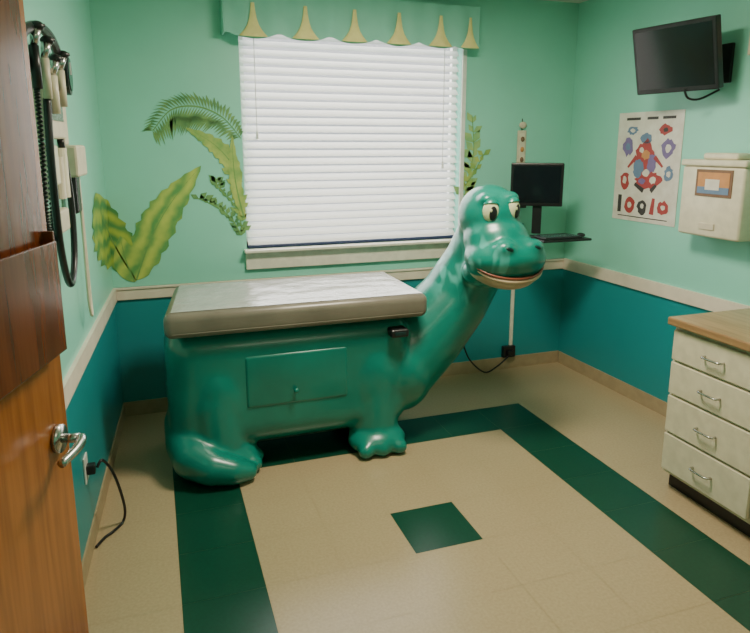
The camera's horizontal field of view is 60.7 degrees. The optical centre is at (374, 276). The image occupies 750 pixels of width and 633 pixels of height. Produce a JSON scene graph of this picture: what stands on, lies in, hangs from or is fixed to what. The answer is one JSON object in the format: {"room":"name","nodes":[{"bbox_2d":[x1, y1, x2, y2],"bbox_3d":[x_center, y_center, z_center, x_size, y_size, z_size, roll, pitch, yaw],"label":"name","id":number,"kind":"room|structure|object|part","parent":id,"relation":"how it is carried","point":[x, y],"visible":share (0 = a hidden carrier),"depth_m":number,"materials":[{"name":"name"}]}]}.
{"room":"examination room","nodes":[
{"label":"examination room","id":0,"kind":"room"},
{"bbox_2d":[23,0,122,561],"bbox_3d":[-0.937,0.067,1.358,0.120,2.600,4.914,-3,12,-15],"label":"wall","id":1,"kind":"structure","parent":0,"point":[94,408],"depth_m":2.92,"materials":[{"name":"paint"}]},
{"bbox_2d":[0,0,88,632],"bbox_3d":[-0.638,0.422,1.004,0.110,2.032,0.850,-1,12,-4],"label":"door","id":2,"kind":"structure","parent":1,"relation":"in","point":[42,583],"depth_m":1.22,"materials":[{"name":"brown wood"}]},
{"bbox_3d":[-0.639,0.350,1.323,0.068,0.060,0.136,-1,12,-4],"label":"lever handle","id":3,"kind":"part","parent":2,"relation":"part of","materials":[{"name":"metal"}]},
{"bbox_2d":[25,20,77,286],"bbox_3d":[-1.036,-0.356,2.059,0.104,0.854,0.606,-3,12,-16],"label":"station","id":4,"kind":"object","parent":1,"relation":"attached to","point":[48,81],"visible":0.84,"depth_m":2.05,"materials":[{"name":"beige plastic"}]},
{"bbox_3d":[-0.966,-0.638,1.840,0.050,0.187,0.034,-4,12,-19],"label":"instrument handle","id":5,"kind":"part","parent":4,"relation":"part of","materials":[{"name":"black plastic"}]},
{"bbox_3d":[-1.020,-0.333,1.986,0.031,0.477,0.208,-5,13,-21],"label":"coiled cord","id":6,"kind":"part","parent":4,"relation":"part of","materials":[{"name":"black plastic"}]},
{"bbox_3d":[-1.002,-0.644,1.966,0.050,0.187,0.034,-4,12,-19],"label":"instrument handle","id":7,"kind":"part","parent":4,"relation":"part of","materials":[{"name":"beige plastic"}]},
{"bbox_3d":[-1.032,-0.626,2.078,0.050,0.187,0.034,-4,12,-19],"label":"instrument handle","id":8,"kind":"part","parent":4,"relation":"part of","materials":[{"name":"plastic"}]},
{"bbox_3d":[-1.065,-0.271,2.184,0.033,0.636,0.385,-4,12,-19],"label":"looping cord","id":9,"kind":"part","parent":4,"relation":"part of","materials":[{"name":"black plastic"}]},
{"bbox_3d":[-1.070,-0.683,2.204,0.050,0.187,0.034,-4,12,-19],"label":"instrument handle","id":10,"kind":"part","parent":4,"relation":"part of","materials":[{"name":"beige plastic"}]},
{"bbox_2d":[51,53,93,316],"bbox_3d":[-1.189,-0.332,2.558,0.076,1.053,0.300,-3,12,-15],"label":"pressure gauge","id":11,"kind":"object","parent":1,"relation":"attached to","point":[76,154],"visible":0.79,"depth_m":2.46,"materials":[{"name":"beige plastic"}]},
{"bbox_2d":[83,452,95,484],"bbox_3d":[-1.159,0.775,2.603,0.041,0.110,0.070,-4,12,-19],"label":"wall outlet","id":12,"kind":"object","parent":1,"relation":"attached to","point":[89,468],"visible":1,"depth_m":2.59,"materials":[{"name":"white paint"}]},
{"bbox_2d":[95,459,126,547],"bbox_3d":[-1.122,0.923,2.708,0.046,0.380,0.200,3,12,15],"label":"cable","id":13,"kind":"object","parent":12,"relation":"attached to","point":[100,460],"visible":1,"depth_m":2.73,"materials":[{"name":"black plastic"}]},
{"bbox_2d":[63,288,116,408],"bbox_3d":[-1.252,0.306,2.798,0.016,0.080,2.084,-3,12,-15],"label":"trim","id":14,"kind":"structure","parent":1,"relation":"attached to","point":[72,378],"depth_m":2.71,"materials":[{"name":"paint"}]},
{"bbox_2d":[82,404,124,588],"bbox_3d":[-1.092,1.138,2.378,0.008,0.090,3.286,-3,12,-15],"label":"baseboard","id":15,"kind":"structure","parent":1,"relation":"attached to","point":[88,553],"depth_m":2.88,"materials":[{"name":"plastic"}]},
{"bbox_2d":[89,0,578,401],"bbox_3d":[-0.164,-0.523,4.219,3.850,2.600,0.120,-4,12,-19],"label":"wall","id":16,"kind":"structure","parent":0,"point":[147,52],"depth_m":3.92,"materials":[{"name":"paint"}]},
{"bbox_2d":[92,166,200,281],"bbox_3d":[-1.203,-0.251,3.494,0.575,0.680,0.645,-4,12,-19],"label":"banana leaves","id":17,"kind":"object","parent":16,"relation":"attached to","point":[134,257],"visible":1,"depth_m":3.78,"materials":[{"name":"green paint"}]},
{"bbox_2d":[143,92,245,217],"bbox_3d":[-1.068,-0.714,3.791,0.584,0.748,0.005,-4,12,-19],"label":"frond","id":18,"kind":"object","parent":16,"relation":"attached to","point":[227,156],"visible":1,"depth_m":3.79,"materials":[{"name":"green paint"}]},
{"bbox_2d":[191,168,250,235],"bbox_3d":[-0.935,-0.453,3.893,0.354,0.416,0.002,-4,12,-19],"label":"sprigs","id":19,"kind":"object","parent":16,"relation":"attached to","point":[213,201],"visible":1,"depth_m":3.90,"materials":[{"name":"green paint"}]},
{"bbox_2d":[116,258,563,300],"bbox_3d":[-0.065,0.001,4.284,3.128,0.077,0.024,-4,12,-19],"label":"trim","id":20,"kind":"structure","parent":16,"relation":"attached to","point":[153,291],"depth_m":4.02,"materials":[{"name":"paint"}]},
{"bbox_2d":[123,350,558,416],"bbox_3d":[-0.067,0.714,4.438,3.128,0.090,0.010,-4,12,-19],"label":"baseboard","id":21,"kind":"structure","parent":16,"relation":"attached to","point":[149,406],"depth_m":4.70,"materials":[{"name":"plastic"}]},
{"bbox_2d":[238,36,456,247],"bbox_3d":[-0.143,-0.893,4.185,1.455,1.340,0.035,-4,12,-19],"label":"window","id":22,"kind":"structure","parent":16,"relation":"in","point":[239,37],"depth_m":4.02,"materials":[{"name":"white paint"}]},
{"bbox_2d":[239,34,459,247],"bbox_3d":[-0.122,-0.880,4.123,1.435,1.331,0.069,-4,12,-19],"label":"window blind","id":23,"kind":"object","parent":22,"relation":"attached to","point":[263,242],"visible":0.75,"depth_m":4.12,"materials":[{"name":"white plastic"}]},
{"bbox_3d":[-0.716,-1.140,3.833,0.017,0.615,0.018,-4,12,-19],"label":"pull cord","id":24,"kind":"part","parent":23,"relation":"part of","materials":[{"name":"white paint"}]},
{"bbox_3d":[-0.123,-0.239,4.259,1.435,0.020,0.040,-4,12,-19],"label":"rail","id":25,"kind":"part","parent":23,"relation":"part of","materials":[{"name":"white plastic"}]},
{"bbox_3d":[0.456,-1.128,4.247,0.017,0.805,0.018,-4,12,-19],"label":"pull cord","id":26,"kind":"part","parent":23,"relation":"part of","materials":[{"name":"white paint"}]},
{"bbox_2d":[244,239,451,269],"bbox_3d":[-0.097,-0.153,4.216,1.505,0.128,0.070,-4,12,-19],"label":"window sill","id":27,"kind":"structure","parent":16,"relation":"attached to","point":[281,257],"depth_m":4.18,"materials":[{"name":"paint"}]},
{"bbox_2d":[219,0,480,49],"bbox_3d":[-0.105,-1.544,3.881,1.618,0.262,0.151,-4,12,-19],"label":"window valance","id":28,"kind":"object","parent":16,"relation":"attached to","point":[394,23],"visible":1,"depth_m":3.83,"materials":[{"name":"fabric"}]},
{"bbox_2d":[458,49,466,220],"bbox_3d":[0.591,-0.925,4.329,0.030,1.337,0.015,-4,12,-19],"label":"trim","id":29,"kind":"structure","parent":16,"relation":"attached to","point":[464,52],"depth_m":4.30,"materials":[{"name":"white paint"}]},
{"bbox_2d":[453,112,490,194],"bbox_3d":[0.667,-0.840,4.377,0.281,0.558,0.001,-4,12,-19],"label":"leaf","id":30,"kind":"object","parent":16,"relation":"attached to","point":[470,184],"visible":0.99,"depth_m":4.38,"materials":[{"name":"paint"}]},
{"bbox_2d":[501,345,514,357],"bbox_3d":[0.995,0.554,4.753,0.100,0.085,0.054,-4,12,-19],"label":"outlet box","id":31,"kind":"object","parent":16,"relation":"attached to","point":[507,350],"visible":1,"depth_m":4.74,"materials":[{"name":"black plastic"}]},
{"bbox_2d":[509,289,514,344],"bbox_3d":[1.010,0.235,4.714,0.025,0.555,0.014,-4,12,-19],"label":"conduit","id":32,"kind":"object","parent":16,"relation":"attached to","point":[512,291],"visible":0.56,"depth_m":4.72,"materials":[{"name":"paint"}]},
{"bbox_2d":[516,119,526,162],"bbox_3d":[1.028,-0.903,4.480,0.070,0.400,0.026,-4,12,-19],"label":"wall ornament","id":33,"kind":"object","parent":16,"relation":"hanging from","point":[521,137],"visible":0.76,"depth_m":4.47,"materials":[{"name":"beige"}]},
{"bbox_2d":[510,163,564,233],"bbox_3d":[1.100,-0.547,4.370,0.335,0.467,0.386,3,12,14],"label":"computer monitor","id":34,"kind":"object","parent":16,"relation":"attached to","point":[537,185],"visible":0.91,"depth_m":4.18,"materials":[{"name":"black plastic"}]},
{"bbox_3d":[1.061,-0.607,4.199,0.335,0.282,0.064,3,12,14],"label":"casing","id":35,"kind":"part","parent":34,"relation":"part of","materials":[{"name":"black plastic"}]},
{"bbox_2d":[522,223,591,242],"bbox_3d":[1.137,-0.197,4.365,0.360,0.277,0.579,-4,12,-19],"label":"keyboard tray","id":36,"kind":"object","parent":16,"relation":"attached to","point":[531,236],"visible":0.29,"depth_m":4.10,"materials":[{"name":"black plastic"}]},
{"bbox_2d":[534,233,581,239],"bbox_3d":[1.185,-0.262,4.147,0.280,0.016,0.130,-4,12,-19],"label":"keyboard","id":37,"kind":"object","parent":36,"relation":"on","point":[551,236],"visible":1,"depth_m":4.11,"materials":[{"name":"black plastic"}]},
{"bbox_2d":[84,362,749,632],"bbox_3d":[0.669,1.268,2.119,4.950,0.060,5.606,-4,12,-19],"label":"floor","id":38,"kind":"structure","parent":0,"point":[540,498],"depth_m":2.74,"materials":[{"name":"beige tile"}]},
{"bbox_2d":[163,185,545,485],"bbox_3d":[-0.144,0.227,3.460,1.958,1.433,0.996,-4,12,-19],"label":"exam table","id":39,"kind":"object","parent":38,"relation":"on","point":[247,363],"visible":1,"depth_m":3.27,"materials":[{"name":"teal plastic"}]},
{"bbox_2d":[163,287,426,338],"bbox_3d":[-0.451,0.132,3.465,1.330,0.127,0.660,-4,12,-19],"label":"cushion","id":40,"kind":"object","parent":39,"relation":"on","point":[191,311],"depth_m":3.21,"materials":[{"name":"beige leather"}]},
{"bbox_3d":[-0.399,0.506,3.279,0.530,0.275,0.051,-4,12,-19],"label":"drawer","id":41,"kind":"part","parent":39,"relation":"part of","materials":[{"name":"green plastic"}]},
{"bbox_2d":[463,346,508,372],"bbox_3d":[0.651,0.525,4.468,0.827,0.411,0.046,-9,15,-37],"label":"power cord","id":42,"kind":"object","parent":38,"relation":"on","point":[499,364],"visible":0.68,"depth_m":4.61,"materials":[{"name":"black plastic"}]},
{"bbox_2d":[661,327,749,536],"bbox_3d":[1.762,0.651,2.924,0.698,0.824,0.498,-4,12,-19],"label":"base cabinet","id":43,"kind":"object","parent":38,"relation":"on","point":[706,453],"visible":0.98,"depth_m":2.81,"materials":[{"name":"laminate"}]},
{"bbox_3d":[1.448,0.878,2.861,0.033,0.010,0.110,-4,12,-19],"label":"handle","id":44,"kind":"part","parent":43,"relation":"part of","materials":[{"name":"metal"}]},
{"bbox_3d":[1.448,0.689,2.822,0.033,0.010,0.110,-4,12,-19],"label":"handle","id":45,"kind":"part","parent":43,"relation":"part of","materials":[{"name":"metal"}]},
{"bbox_3d":[1.473,0.876,2.869,0.019,0.183,0.476,-4,12,-19],"label":"drawer","id":46,"kind":"part","parent":43,"relation":"part of","materials":[{"name":"laminate"}]},
{"bbox_3d":[1.473,0.688,2.830,0.019,0.178,0.476,-4,12,-19],"label":"drawer","id":47,"kind":"part","parent":43,"relation":"part of","materials":[{"name":"laminate"}]},
{"bbox_3d":[1.448,0.516,2.786,0.033,0.010,0.110,-4,12,-19],"label":"handle","id":48,"kind":"part","parent":43,"relation":"part of","materials":[{"name":"metal"}]},
{"bbox_3d":[1.473,0.514,2.794,0.019,0.153,0.476,-4,12,-19],"label":"drawer","id":49,"kind":"part","parent":43,"relation":"part of","materials":[{"name":"laminate"}]},
{"bbox_3d":[1.473,0.357,2.762,0.019,0.143,0.476,-4,12,-19],"label":"drawer","id":50,"kind":"part","parent":43,"relation":"part of","materials":[{"name":"laminate"}]},
{"bbox_3d":[1.448,0.359,2.753,0.033,0.010,0.110,-4,12,-19],"label":"handle","id":51,"kind":"part","parent":43,"relation":"part of","materials":[{"name":"metal"}]},
{"bbox_3d":[2.088,0.842,1.998,0.698,0.824,0.498,-4,12,-19],"label":"cabinet","id":52,"kind":"object","parent":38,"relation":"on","visible":0},
{"bbox_2d":[668,308,749,351],"bbox_3d":[1.933,0.323,2.377,0.695,0.037,1.520,-4,12,-19],"label":"countertop","id":53,"kind":"structure","parent":52,"relation":"on","point":[729,327],"depth_m":2.83,"materials":[{"name":"laminate"}]},
{"bbox_2d":[546,0,587,2],"bbox_3d":[0.650,-1.348,1.635,3.850,0.060,5.120,-4,12,-19],"label":"ceiling","id":54,"kind":"structure","parent":0,"point":[570,1],"depth_m":4.34,"materials":[{"name":"paint"}]},
{"bbox_2d":[558,0,749,401],"bbox_3d":[2.331,-0.160,2.460,0.120,2.600,4.905,-4,12,-20],"label":"wall","id":55,"kind":"structure","parent":0,"point":[624,333],"depth_m":4.09,"materials":[{"name":"paint"}]},
{"bbox_2d":[558,351,666,416],"bbox_3d":[1.710,0.773,4.151,0.008,0.090,1.681,-4,12,-20],"label":"baseboard","id":56,"kind":"structure","parent":55,"relation":"attached to","point":[633,393],"depth_m":4.34,"materials":[{"name":"plastic"}]},
{"bbox_2d":[612,109,685,226],"bbox_3d":[1.674,-0.675,3.954,0.005,0.675,0.530,-4,12,-20],"label":"poster","id":57,"kind":"object","parent":55,"relation":"attached to","point":[649,148],"visible":1,"depth_m":3.93,"materials":[{"name":"paper"}]},
{"bbox_2d":[563,258,749,311],"bbox_3d":[1.707,0.058,4.003,0.016,0.080,1.681,-4,12,-20],"label":"trim","id":58,"kind":"structure","parent":55,"relation":"attached to","point":[696,299],"depth_m":3.94,"materials":[{"name":"paint"}]},
{"bbox_2d":[632,14,734,100],"bbox_3d":[1.665,-1.151,3.446,0.275,0.401,0.490,-7,13,-29],"label":"television","id":59,"kind":"object","parent":55,"relation":"attached to","point":[686,55],"visible":1,"depth_m":3.35,"materials":[{"name":"black plastic"}]},
{"bbox_2d":[678,153,749,241],"bbox_3d":[1.820,-0.431,3.380,0.152,0.440,0.420,-4,12,-19],"label":"wall cabinet","id":60,"kind":"object","parent":55,"relation":"attached to","point":[715,197],"visible":1,"depth_m":3.31,"materials":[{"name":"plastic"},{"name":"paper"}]},
{"bbox_3d":[1.820,-0.613,3.343,0.152,0.070,0.420,-4,12,-19],"label":"lid","id":61,"kind":"part","parent":60,"relation":"part of","materials":[{"name":"plastic"}]},
{"bbox_2d":[747,36,749,55],"bbox_3d":[1.908,-1.347,3.115,0.048,0.500,0.120,-4,12,-19],"label":"junction box","id":62,"kind":"object","parent":55,"relation":"attached to","point":[749,36],"visible":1,"depth_m":3.20,"materials":[{"name":"beige plastic"}]}
]}

